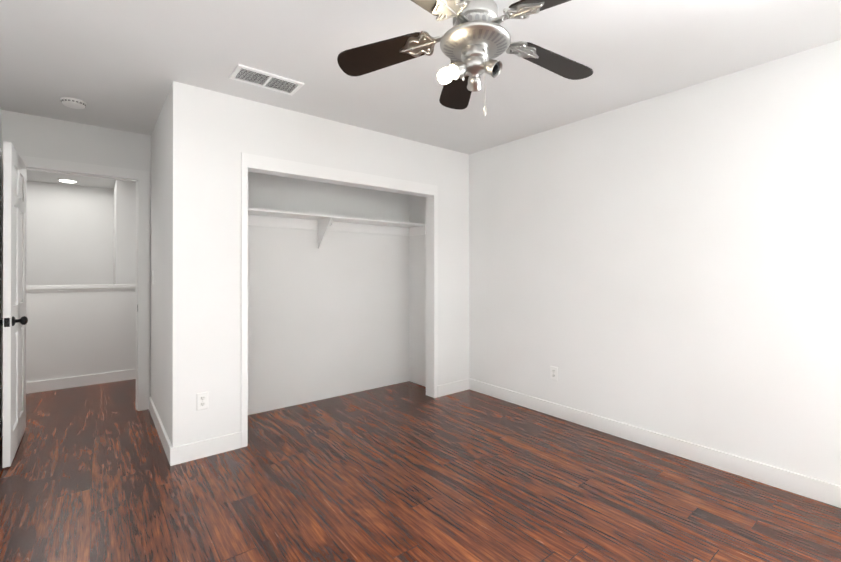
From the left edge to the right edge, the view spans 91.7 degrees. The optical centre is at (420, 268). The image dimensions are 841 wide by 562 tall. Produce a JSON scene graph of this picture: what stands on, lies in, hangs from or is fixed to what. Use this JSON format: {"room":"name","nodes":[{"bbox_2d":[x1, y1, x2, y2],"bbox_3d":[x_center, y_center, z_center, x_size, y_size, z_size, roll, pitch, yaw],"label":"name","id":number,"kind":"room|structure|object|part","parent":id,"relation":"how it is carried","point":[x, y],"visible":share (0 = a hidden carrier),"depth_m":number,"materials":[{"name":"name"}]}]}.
{"room":"empty bedroom","nodes":[
{"label":"empty bedroom","id":0,"kind":"room"},
{"bbox_2d":[0,108,1,419],"bbox_3d":[-1.560,0.019,0.971,0.120,2.440,5.490,0,0,-38],"label":"wall","id":1,"kind":"structure","parent":0,"point":[0,249],"depth_m":3.04,"materials":[{"name":"paint"}]},
{"bbox_2d":[0,420,2,438],"bbox_3d":[-1.505,1.184,1.010,0.020,0.110,5.250,0,0,-38],"label":"baseboard","id":2,"kind":"structure","parent":1,"relation":"attached to","point":[1,421],"depth_m":3.01,"materials":[{"name":"paint"}]},
{"bbox_2d":[1,110,150,419],"bbox_3d":[-2.817,0.027,3.402,0.940,2.440,0.120,0,0,-38],"label":"wall","id":3,"kind":"structure","parent":0,"point":[38,136],"depth_m":3.32,"materials":[{"name":"paint"}]},
{"bbox_2d":[20,155,148,427],"bbox_3d":[-2.807,0.190,3.409,0.891,2.113,0.150,0,0,-38],"label":"door frame","id":4,"kind":"structure","parent":3,"relation":"attached to","point":[140,178],"depth_m":3.59,"materials":[{"name":"paint"}]},
{"bbox_2d":[0,141,27,467],"bbox_3d":[-2.809,0.222,2.831,0.179,2.025,0.767,0,0,-39],"label":"door","id":5,"kind":"structure","parent":4,"relation":"attached to","point":[14,238],"depth_m":2.63,"materials":[{"name":"paint"}]},
{"bbox_3d":[-2.571,0.334,2.536,0.025,0.056,0.010,0,0,-39],"label":"door handle latch","id":6,"kind":"part","parent":5,"relation":"part of","materials":[{"name":"metal"}]},
{"bbox_3d":[-2.571,0.334,2.622,0.072,0.062,0.062,0,0,-39],"label":"knob","id":7,"kind":"part","parent":5,"relation":"part of","materials":[{"name":"black metal"}]},
{"bbox_2d":[26,289,135,381],"bbox_3d":[-3.137,0.731,4.799,5.260,1.040,0.110,0,0,-38],"label":"wall","id":8,"kind":"structure","parent":0,"point":[74,333],"depth_m":4.34,"materials":[{"name":"paint"}]},
{"bbox_2d":[26,369,135,393],"bbox_3d":[-3.146,1.196,4.712,5.140,0.110,0.014,0,0,-38],"label":"baseboard","id":9,"kind":"structure","parent":8,"relation":"attached to","point":[77,381],"depth_m":4.33,"materials":[{"name":"paint"}]},
{"bbox_2d":[26,284,135,291],"bbox_3d":[-3.137,0.206,4.801,5.260,0.060,0.146,0,0,-38],"label":"trim","id":10,"kind":"structure","parent":8,"relation":"on","point":[44,288],"depth_m":4.33,"materials":[{"name":"paint"}]},
{"bbox_2d":[26,180,135,285],"bbox_3d":[-3.427,0.032,5.069,5.380,2.440,3.250,0,0,-38],"label":"wall","id":11,"kind":"structure","parent":0,"point":[80,235],"depth_m":5.70,"materials":[{"name":"paint"}]},
{"bbox_2d":[150,88,425,439],"bbox_3d":[-0.980,0.029,4.081,2.780,2.440,1.344,0,0,-38],"label":"wall","id":12,"kind":"structure","parent":0,"point":[338,313],"depth_m":3.86,"materials":[{"name":"paint"}]},
{"bbox_2d":[149,396,175,465],"bbox_3d":[-1.994,1.191,3.108,0.014,0.110,1.358,0,0,-38],"label":"baseboard","id":13,"kind":"structure","parent":12,"relation":"attached to","point":[170,451],"depth_m":2.87,"materials":[{"name":"paint"}]},
{"bbox_2d":[248,208,425,248],"bbox_3d":[-0.840,-0.330,3.778,2.080,0.290,0.314,0,0,-38],"label":"closet shelf","id":14,"kind":"object","parent":12,"relation":"attached to","point":[321,224],"visible":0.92,"depth_m":3.81,"materials":[{"name":"paint"}]},
{"bbox_3d":[-0.871,-0.322,3.742,0.032,0.272,0.296,0,0,-38],"label":"bracket arm","id":15,"kind":"part","parent":14,"relation":"part of"},
{"bbox_3d":[-0.843,-0.412,3.781,2.080,0.090,0.305,0,0,-38],"label":"cleat frame","id":16,"kind":"part","parent":14,"relation":"part of","materials":[{"name":"paint"}]},
{"bbox_2d":[170,81,468,446],"bbox_3d":[-0.524,0.027,3.508,2.780,2.440,0.120,0,0,-38],"label":"wall","id":17,"kind":"structure","parent":0,"point":[214,135],"depth_m":2.80,"materials":[{"name":"paint"}]},
{"bbox_2d":[197,391,207,410],"bbox_3d":[-1.440,0.874,2.696,0.070,0.114,0.007,0,0,-38],"label":"electrical outlet","id":18,"kind":"object","parent":17,"relation":"attached to","point":[202,400],"visible":1,"depth_m":2.69,"materials":[{"name":"white plastic"}]},
{"bbox_2d":[176,432,240,464],"bbox_3d":[-1.407,1.189,2.717,0.398,0.110,0.014,0,0,-38],"label":"baseboard","id":19,"kind":"structure","parent":17,"relation":"attached to","point":[212,446],"depth_m":2.70,"materials":[{"name":"paint"}]},
{"bbox_2d":[241,153,437,447],"bbox_3d":[-0.581,0.219,3.454,1.805,2.055,0.132,0,0,-38],"label":"trim","id":20,"kind":"structure","parent":17,"relation":"attached to","point":[276,167],"depth_m":3.37,"materials":[{"name":"paint"}]},
{"bbox_2d":[438,379,467,396],"bbox_3d":[0.323,1.194,4.092,0.403,0.110,0.014,0,0,-38],"label":"baseboard","id":21,"kind":"structure","parent":17,"relation":"attached to","point":[461,385],"depth_m":4.08,"materials":[{"name":"paint"}]},
{"bbox_2d":[0,379,840,561],"bbox_3d":[-1.718,1.295,2.917,5.380,0.100,8.740,0,0,-38],"label":"floor","id":22,"kind":"structure","parent":0,"point":[408,471],"depth_m":2.26,"materials":[{"name":"brown wood"}]},
{"bbox_2d":[0,0,840,188],"bbox_3d":[-1.718,-1.255,2.925,5.380,0.120,8.740,0,0,-38],"label":"ceiling","id":23,"kind":"structure","parent":0,"point":[122,65],"depth_m":2.30,"materials":[{"name":"paint"}]},
{"bbox_2d":[57,178,77,182],"bbox_3d":[-4.718,-1.175,5.458,0.210,0.024,0.210,0,0,-38],"label":"recessed light","id":24,"kind":"object","parent":23,"relation":"in","point":[67,180],"visible":1,"depth_m":5.41,"materials":[{"name":"white plastic"}]},
{"bbox_2d":[60,97,86,108],"bbox_3d":[-2.474,-1.175,2.911,0.144,0.039,0.144,0,0,-38],"label":"smoke detector","id":25,"kind":"object","parent":23,"relation":"attached to","point":[74,103],"visible":1,"depth_m":2.88,"materials":[{"name":"white plastic"}]},
{"bbox_2d":[229,64,303,95],"bbox_3d":[-0.971,-1.190,2.587,0.400,0.012,0.210,0,0,-38],"label":"ceiling vent","id":26,"kind":"object","parent":23,"relation":"in","point":[259,78],"visible":1,"depth_m":2.57,"materials":[{"name":"white metal"}]},
{"bbox_2d":[337,0,592,115],"bbox_3d":[0.232,-0.877,1.508,1.050,0.645,1.019,0,0,-38],"label":"ceiling fan","id":27,"kind":"object","parent":23,"relation":"hanging from","point":[475,40],"visible":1,"depth_m":1.53,"materials":[{"name":"black wood"}]},
{"bbox_3d":[-0.151,-0.847,1.617,0.294,0.080,0.327,0,0,-38],"label":"blade","id":28,"kind":"part","parent":27,"relation":"part of","materials":[{"name":"brown wood"}]},
{"bbox_3d":[0.018,-0.849,1.220,0.357,0.080,0.223,0,0,-38],"label":"blade","id":29,"kind":"part","parent":27,"relation":"part of","materials":[{"name":"brown wood"}]},
{"bbox_3d":[0.103,-0.710,1.493,0.090,0.075,0.054,0,0,-38],"label":"bulb","id":30,"kind":"part","parent":27,"relation":"part of","materials":[{"name":"white glass"}]},
{"bbox_3d":[0.177,-0.847,1.898,0.275,0.080,0.341,0,0,-38],"label":"blade","id":31,"kind":"part","parent":27,"relation":"part of","materials":[{"name":"brown wood"}]},
{"bbox_2d":[448,61,465,79],"bbox_3d":[0.142,-0.735,1.511,0.085,0.074,0.061,0,0,-38],"label":"socket","id":32,"kind":"object","parent":27,"relation":"attached to","point":[457,69],"depth_m":1.49,"materials":[{"name":"silver metal"}]},
{"bbox_2d":[467,76,481,91],"bbox_3d":[0.212,-0.735,1.602,0.076,0.074,0.077,0,0,-38],"label":"socket","id":33,"kind":"object","parent":27,"relation":"attached to","point":[474,84],"depth_m":1.59,"materials":[{"name":"silver metal"}]},
{"bbox_2d":[484,59,502,77],"bbox_3d":[0.261,-0.735,1.498,0.061,0.074,0.085,0,0,-38],"label":"socket","id":34,"kind":"object","parent":27,"relation":"attached to","point":[493,68],"depth_m":1.48,"materials":[{"name":"silver metal"}]},
{"bbox_3d":[0.444,-0.849,1.261,0.144,0.080,0.368,0,0,-38],"label":"blade","id":35,"kind":"part","parent":27,"relation":"part of","materials":[{"name":"brown wood"}]},
{"bbox_3d":[0.543,-0.847,1.669,0.364,0.080,0.202,0,0,-38],"label":"blade","id":36,"kind":"part","parent":27,"relation":"part of","materials":[{"name":"brown wood"}]},
{"bbox_2d":[469,40,840,485],"bbox_3d":[1.807,0.025,2.713,0.120,2.440,4.026,0,0,-38],"label":"wall","id":37,"kind":"structure","parent":0,"point":[668,264],"depth_m":2.69,"materials":[{"name":"paint"}]},
{"bbox_2d":[551,366,557,380],"bbox_3d":[1.131,0.887,3.459,0.007,0.114,0.070,0,0,-38],"label":"electrical outlet","id":38,"kind":"object","parent":37,"relation":"attached to","point":[554,373],"visible":1,"depth_m":3.45,"materials":[{"name":"white plastic"}]},
{"bbox_2d":[468,378,840,507],"bbox_3d":[1.717,1.189,2.715,0.014,0.110,3.906,0,0,-38],"label":"baseboard","id":39,"kind":"structure","parent":37,"relation":"attached to","point":[809,487],"depth_m":2.68,"materials":[{"name":"paint"}]}
]}

